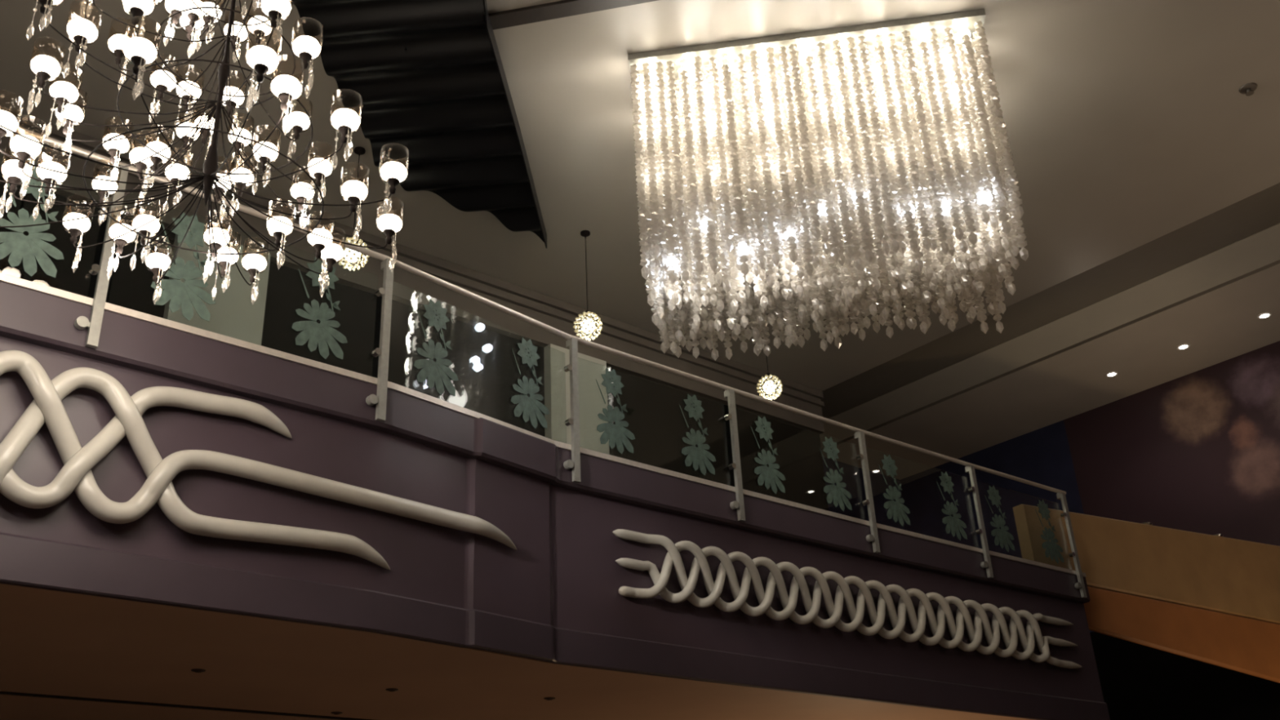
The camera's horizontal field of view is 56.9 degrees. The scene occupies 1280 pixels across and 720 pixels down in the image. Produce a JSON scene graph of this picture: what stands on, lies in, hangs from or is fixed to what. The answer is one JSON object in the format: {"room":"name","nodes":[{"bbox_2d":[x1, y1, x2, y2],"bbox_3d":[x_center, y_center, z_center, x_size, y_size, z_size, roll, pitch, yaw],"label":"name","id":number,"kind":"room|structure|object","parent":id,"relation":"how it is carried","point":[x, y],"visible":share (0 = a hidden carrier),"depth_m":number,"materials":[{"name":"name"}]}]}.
{"room":"hotel lobby","nodes":[
{"label":"hotel lobby","id":0,"kind":"room"},
{"bbox_2d":[0,176,828,511],"bbox_3d":[-5.043,-0.613,9.588,19.380,2.910,0.180,18,-33,-36],"label":"wall","id":1,"kind":"structure","parent":0,"point":[483,362],"depth_m":12.05,"materials":[{"name":"glass"}]},
{"bbox_2d":[0,105,824,434],"bbox_3d":[-4.992,-1.718,9.987,19.380,0.580,0.140,18,-33,-36],"label":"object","id":2,"kind":"structure","parent":1,"relation":"attached to","point":[411,289],"depth_m":12.30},
{"bbox_2d":[0,583,1035,719],"bbox_3d":[-3.487,2.855,9.806,17.750,0.098,6.199,18,-33,-36],"label":"ceiling","id":3,"kind":"structure","parent":0,"point":[53,642],"depth_m":8.82,"materials":[{"name":"paint"}]},
{"bbox_2d":[0,691,373,719],"bbox_3d":[-3.468,2.880,9.729,17.700,0.014,0.050,18,-33,-36],"label":"trim","id":4,"kind":"structure","parent":3,"relation":"attached to","point":[1,692],"depth_m":9.48,"materials":[{"name":"brown wood"}]},
{"bbox_2d":[191,668,205,672],"bbox_3d":[-3.134,2.209,8.373,0.100,0.020,0.100,18,-33,-36],"label":"recessed light","id":5,"kind":"object","parent":3,"relation":"in","point":[196,670],"visible":1,"depth_m":8.35,"materials":[{"name":"black metal"}]},
{"bbox_2d":[330,711,342,715],"bbox_3d":[-2.607,3.039,10.143,0.100,0.020,0.100,18,-33,-36],"label":"recessed light","id":6,"kind":"object","parent":3,"relation":"in","point":[332,713],"visible":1,"depth_m":10.12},
{"bbox_2d":[385,688,398,691],"bbox_3d":[-1.960,2.610,9.323,0.100,0.020,0.100,18,-33,-36],"label":"recessed light","id":7,"kind":"object","parent":3,"relation":"in","point":[388,689],"visible":1,"depth_m":9.30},
{"bbox_2d":[543,697,555,700],"bbox_3d":[-0.764,2.867,9.975,0.100,0.020,0.100,18,-33,-36],"label":"recessed light","id":8,"kind":"object","parent":3,"relation":"in","point":[545,698],"visible":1,"depth_m":9.95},
{"bbox_2d":[0,281,1110,719],"bbox_3d":[-1.718,1.139,8.251,17.756,1.680,0.752,18,-33,-37],"label":"wall","id":9,"kind":"structure","parent":0,"point":[554,598],"depth_m":8.39,"materials":[{"name":"paint"}]},
{"bbox_2d":[0,350,516,569],"bbox_3d":[-2.276,0.769,7.414,3.938,0.978,0.224,20,-34,-39],"label":"ornament","id":10,"kind":"object","parent":9,"relation":"attached to","point":[76,474],"visible":1,"depth_m":6.85,"materials":[{"name":"beige paint"}]},
{"bbox_2d":[0,126,1087,598],"bbox_3d":[-1.219,0.088,8.936,16.699,1.323,0.344,19,-33,-37],"label":"glass railing","id":11,"kind":"object","parent":9,"relation":"on","point":[29,247],"visible":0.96,"depth_m":8.82,"materials":[{"name":"metal"}]},
{"bbox_2d":[0,208,64,277],"bbox_3d":[-3.567,-0.686,6.879,0.412,0.424,0.003,18,-33,-37],"label":"flower","id":12,"kind":"object","parent":11,"relation":"on","point":[29,247],"depth_m":6.88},
{"bbox_2d":[5,160,59,223],"bbox_3d":[-3.607,-1.005,7.010,0.336,0.422,0.003,18,-33,-37],"label":"flower","id":13,"kind":"object","parent":11,"relation":"on","point":[24,217],"depth_m":7.00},
{"bbox_2d":[151,256,215,321],"bbox_3d":[-2.869,-0.450,7.439,0.412,0.424,0.003,19,-33,-37],"label":"flower","id":14,"kind":"object","parent":11,"relation":"on","point":[184,293],"depth_m":7.44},
{"bbox_2d":[161,212,208,271],"bbox_3d":[-2.909,-0.768,7.570,0.336,0.422,0.003,19,-33,-37],"label":"flower","id":15,"kind":"object","parent":11,"relation":"on","point":[197,227],"depth_m":7.58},
{"bbox_2d":[297,257,340,312],"bbox_3d":[-2.207,-0.528,8.139,0.336,0.422,0.003,19,-33,-37],"label":"flower","id":16,"kind":"object","parent":11,"relation":"on","point":[317,279],"depth_m":8.14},
{"bbox_2d":[291,299,347,359],"bbox_3d":[-2.168,-0.209,8.008,0.412,0.424,0.003,19,-33,-37],"label":"flower","id":17,"kind":"object","parent":11,"relation":"on","point":[321,333],"depth_m":8.01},
{"bbox_2d":[417,298,451,351],"bbox_3d":[-1.522,-0.267,8.748,0.004,0.422,0.336,-23,-33,36],"label":"flower","id":18,"kind":"object","parent":11,"relation":"on","point":[433,308],"depth_m":8.78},
{"bbox_2d":[413,338,457,395],"bbox_3d":[-1.486,0.053,8.619,0.004,0.424,0.412,-23,-33,36],"label":"flower","id":19,"kind":"object","parent":11,"relation":"on","point":[436,372],"depth_m":8.61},
{"bbox_2d":[511,337,542,387],"bbox_3d":[-0.896,0.011,9.385,0.004,0.422,0.336,-23,-33,36],"label":"flower","id":20,"kind":"object","parent":11,"relation":"on","point":[531,357],"depth_m":9.41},
{"bbox_2d":[511,375,549,428],"bbox_3d":[-0.860,0.330,9.257,0.004,0.424,0.412,-23,-33,36],"label":"flower","id":21,"kind":"object","parent":11,"relation":"on","point":[531,406],"depth_m":9.25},
{"bbox_2d":[595,368,627,414],"bbox_3d":[-0.239,0.258,9.964,0.336,0.422,0.003,18,-33,-36],"label":"flower","id":22,"kind":"object","parent":11,"relation":"on","point":[614,388],"depth_m":9.97,"materials":[{"name":"green"}]},
{"bbox_2d":[596,404,635,453],"bbox_3d":[-0.200,0.576,9.832,0.412,0.424,0.003,18,-33,-36],"label":"flower","id":23,"kind":"object","parent":11,"relation":"on","point":[615,433],"depth_m":9.83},
{"bbox_2d":[679,393,708,438],"bbox_3d":[0.477,0.491,10.517,0.336,0.422,0.003,18,-33,-36],"label":"flower","id":24,"kind":"object","parent":11,"relation":"on","point":[691,402],"depth_m":10.53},
{"bbox_2d":[681,427,715,475],"bbox_3d":[0.517,0.809,10.386,0.412,0.424,0.003,18,-33,-36],"label":"flower","id":25,"kind":"object","parent":11,"relation":"on","point":[700,456],"depth_m":10.39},
{"bbox_2d":[751,416,777,457],"bbox_3d":[1.160,0.712,11.044,0.336,0.422,0.003,18,-33,-36],"label":"flower","id":26,"kind":"object","parent":11,"relation":"on","point":[762,424],"depth_m":11.05,"materials":[{"name":"green glass"}]},
{"bbox_2d":[754,448,785,493],"bbox_3d":[1.200,1.030,10.912,0.412,0.424,0.003,18,-33,-36],"label":"flower","id":27,"kind":"object","parent":11,"relation":"on","point":[769,474],"depth_m":10.91,"materials":[{"name":"green glass"}]},
{"bbox_2d":[818,436,844,476],"bbox_3d":[1.878,0.943,11.596,0.336,0.422,0.003,18,-33,-36],"label":"flower","id":28,"kind":"object","parent":11,"relation":"on","point":[832,451],"depth_m":11.61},
{"bbox_2d":[822,468,852,511],"bbox_3d":[1.918,1.262,11.465,0.412,0.424,0.003,18,-33,-36],"label":"flower","id":29,"kind":"object","parent":11,"relation":"on","point":[837,492],"depth_m":11.46,"materials":[{"name":"green glass"}]},
{"bbox_2d":[878,454,902,493],"bbox_3d":[2.566,1.161,12.117,0.336,0.422,0.004,17,-32,-35],"label":"flower","id":30,"kind":"object","parent":11,"relation":"on","point":[890,470],"depth_m":12.14,"materials":[{"name":"green glass"}]},
{"bbox_2d":[883,484,910,526],"bbox_3d":[2.606,1.479,11.985,0.412,0.424,0.004,17,-32,-35],"label":"flower","id":31,"kind":"object","parent":11,"relation":"on","point":[896,508],"depth_m":11.98,"materials":[{"name":"green glass"}]},
{"bbox_2d":[936,471,959,508],"bbox_3d":[3.294,1.387,12.658,0.336,0.422,0.004,17,-32,-35],"label":"flower","id":32,"kind":"object","parent":11,"relation":"on","point":[944,478],"depth_m":12.68,"materials":[{"name":"green glass"}]},
{"bbox_2d":[941,500,967,540],"bbox_3d":[3.334,1.705,12.526,0.412,0.424,0.004,17,-32,-35],"label":"flower","id":33,"kind":"object","parent":11,"relation":"on","point":[953,524],"depth_m":12.52,"materials":[{"name":"green glass"}]},
{"bbox_2d":[984,484,1006,521],"bbox_3d":[3.952,1.588,13.141,0.336,0.422,0.003,17,-32,-35],"label":"flower","id":34,"kind":"object","parent":11,"relation":"on","point":[993,493],"depth_m":13.15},
{"bbox_2d":[990,513,1014,552],"bbox_3d":[3.993,1.906,13.009,0.412,0.424,0.004,17,-32,-35],"label":"flower","id":35,"kind":"object","parent":11,"relation":"on","point":[1002,536],"depth_m":13.00,"materials":[{"name":"green glass"}]},
{"bbox_2d":[1035,499,1055,533],"bbox_3d":[4.688,1.810,13.674,0.336,0.422,0.003,17,-32,-35],"label":"flower","id":36,"kind":"object","parent":11,"relation":"on","point":[1042,504],"depth_m":13.68,"materials":[{"name":"green glass"}]},
{"bbox_2d":[1040,526,1064,564],"bbox_3d":[4.729,2.128,13.541,0.412,0.424,0.003,17,-32,-35],"label":"flower","id":37,"kind":"object","parent":11,"relation":"on","point":[1052,549],"depth_m":13.54,"materials":[{"name":"green"}]},
{"bbox_2d":[612,528,1082,668],"bbox_3d":[2.352,2.386,11.266,6.581,0.552,0.181,17,-32,-36],"label":"ornament","id":38,"kind":"object","parent":9,"relation":"attached to","point":[798,582],"visible":1,"depth_m":10.87,"materials":[{"name":"beige paint"}]},
{"bbox_2d":[0,0,1279,391],"bbox_3d":[0.491,-5.110,4.360,19.380,0.140,17.600,18,-33,-36],"label":"ceiling","id":39,"kind":"structure","parent":0,"point":[1129,124],"depth_m":10.39,"materials":[{"name":"paint"}]},
{"bbox_2d":[0,0,408,285],"bbox_3d":[-2.187,-2.156,6.052,2.055,3.462,1.757,-7,-26,9],"label":"chandelier","id":40,"kind":"object","parent":39,"relation":"hanging from","point":[192,15],"visible":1,"depth_m":5.58,"materials":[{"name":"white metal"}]},
{"bbox_2d":[337,146,369,271],"bbox_3d":[-2.456,-1.313,10.189,0.289,1.218,0.289,18,-33,-36],"label":"globe pendant","id":41,"kind":"object","parent":39,"relation":"hanging from","point":[350,255],"visible":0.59,"depth_m":9.96,"materials":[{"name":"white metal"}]},
{"bbox_2d":[288,0,546,248],"bbox_3d":[-1.738,-2.010,10.151,1.587,0.200,3.944,-4,-26,3],"label":"curtain","id":42,"kind":"object","parent":39,"relation":"hanging from","point":[429,78],"visible":0.97,"depth_m":9.64,"materials":[{"name":"black fabric"}]},
{"bbox_2d":[484,0,658,30],"bbox_3d":[-0.065,-2.760,8.965,2.560,0.028,0.150,-7,-26,9],"label":"trim","id":43,"kind":"structure","parent":39,"relation":"attached to","point":[564,8],"depth_m":9.05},
{"bbox_2d":[573,230,602,341],"bbox_3d":[-0.528,-0.745,11.720,0.289,1.218,0.289,18,-33,-36],"label":"globe pendant","id":44,"kind":"object","parent":39,"relation":"hanging from","point":[588,326],"visible":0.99,"depth_m":11.48,"materials":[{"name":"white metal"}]},
{"bbox_2d":[756,355,782,399],"bbox_3d":[1.411,-0.112,13.227,0.289,1.218,0.289,18,-33,-36],"label":"globe pendant","id":45,"kind":"object","parent":39,"relation":"hanging from","point":[769,387],"visible":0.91,"depth_m":12.97,"materials":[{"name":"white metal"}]},
{"bbox_2d":[627,8,1028,360],"bbox_3d":[1.444,-1.341,9.555,2.852,2.202,1.374,-6,-26,6],"label":"crystal chandelier","id":46,"kind":"object","parent":39,"relation":"hanging from","point":[856,164],"visible":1,"depth_m":9.08,"materials":[{"name":"glass"}]},
{"bbox_2d":[1239,82,1257,96],"bbox_3d":[5.325,-2.353,10.318,0.150,0.062,0.150,18,-33,-36],"label":"sprinkler","id":47,"kind":"object","parent":39,"relation":"attached to","point":[1248,89],"visible":1,"depth_m":10.30,"materials":[{"name":"metal"}]},
{"bbox_2d":[822,456,907,530],"bbox_3d":[-4.668,3.096,13.285,26.200,9.600,0.200,18,-33,-36],"label":"wall","id":48,"kind":"structure","parent":0,"point":[853,477],"depth_m":21.84,"materials":[{"name":"black paint"}]},
{"bbox_2d":[900,341,1279,719],"bbox_3d":[12.000,2.569,13.890,0.260,9.600,21.200,18,-33,-36],"label":"wall","id":49,"kind":"structure","parent":0,"point":[1198,451],"depth_m":18.55,"materials":[{"name":"purple paint"}]},
{"bbox_2d":[819,182,1279,479],"bbox_3d":[9.261,-1.927,13.523,6.610,1.490,21.000,18,-33,-36],"label":"soffit","id":50,"kind":"object","parent":49,"relation":"attached to","point":[1205,283],"depth_m":17.58,"materials":[{"name":"paint"}]},
{"bbox_2d":[1105,371,1118,377],"bbox_3d":[7.469,0.224,18.687,0.196,0.046,0.196,18,-33,-36],"label":"recessed light","id":51,"kind":"object","parent":50,"relation":"in","point":[1111,374],"visible":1,"depth_m":18.66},
{"bbox_2d":[1176,343,1190,350],"bbox_3d":[8.233,-0.203,17.883,0.196,0.046,0.196,18,-33,-36],"label":"recessed light","id":52,"kind":"object","parent":50,"relation":"in","point":[1184,346],"visible":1,"depth_m":17.86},
{"bbox_2d":[1257,311,1271,319],"bbox_3d":[9.023,-0.643,17.052,0.196,0.046,0.196,18,-33,-36],"label":"recessed light","id":53,"kind":"object","parent":50,"relation":"in","point":[1267,314],"visible":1,"depth_m":17.02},
{"bbox_2d":[1013,503,1279,683],"bbox_3d":[6.943,3.082,15.131,5.726,2.098,0.172,14,-30,-30],"label":"wall","id":54,"kind":"structure","parent":0,"point":[1215,600],"depth_m":14.99,"materials":[{"name":"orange wood"}]},
{"bbox_2d":[1142,521,1152,524],"bbox_3d":[6.579,2.145,15.359,0.170,0.037,0.167,18,-33,-36],"label":"uplight","id":55,"kind":"object","parent":54,"relation":"on","point":[1148,522],"visible":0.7,"depth_m":15.29,"materials":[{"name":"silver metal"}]},
{"bbox_2d":[1212,533,1223,537],"bbox_3d":[7.910,2.420,16.187,0.170,0.037,0.167,18,-33,-36],"label":"uplight","id":56,"kind":"object","parent":54,"relation":"on","point":[1217,535],"visible":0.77,"depth_m":16.12,"materials":[{"name":"silver metal"}]},
{"bbox_3d":[-2.522,0.867,9.400,17.750,0.140,2.215,18,-33,-36],"label":"floor","id":57,"kind":"structure","parent":0,"visible":0},
{"bbox_2d":[163,229,271,345],"bbox_3d":[-3.743,-0.023,10.275,0.900,2.330,0.140,18,-33,-36],"label":"column","id":58,"kind":"structure","parent":57,"relation":"on","point":[237,312],"depth_m":10.55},
{"bbox_2d":[543,343,609,454],"bbox_3d":[-0.662,0.984,12.670,0.840,2.330,0.140,18,-33,-36],"label":"column","id":59,"kind":"structure","parent":57,"relation":"on","point":[557,380],"depth_m":12.85,"materials":[{"name":"beige paint"}]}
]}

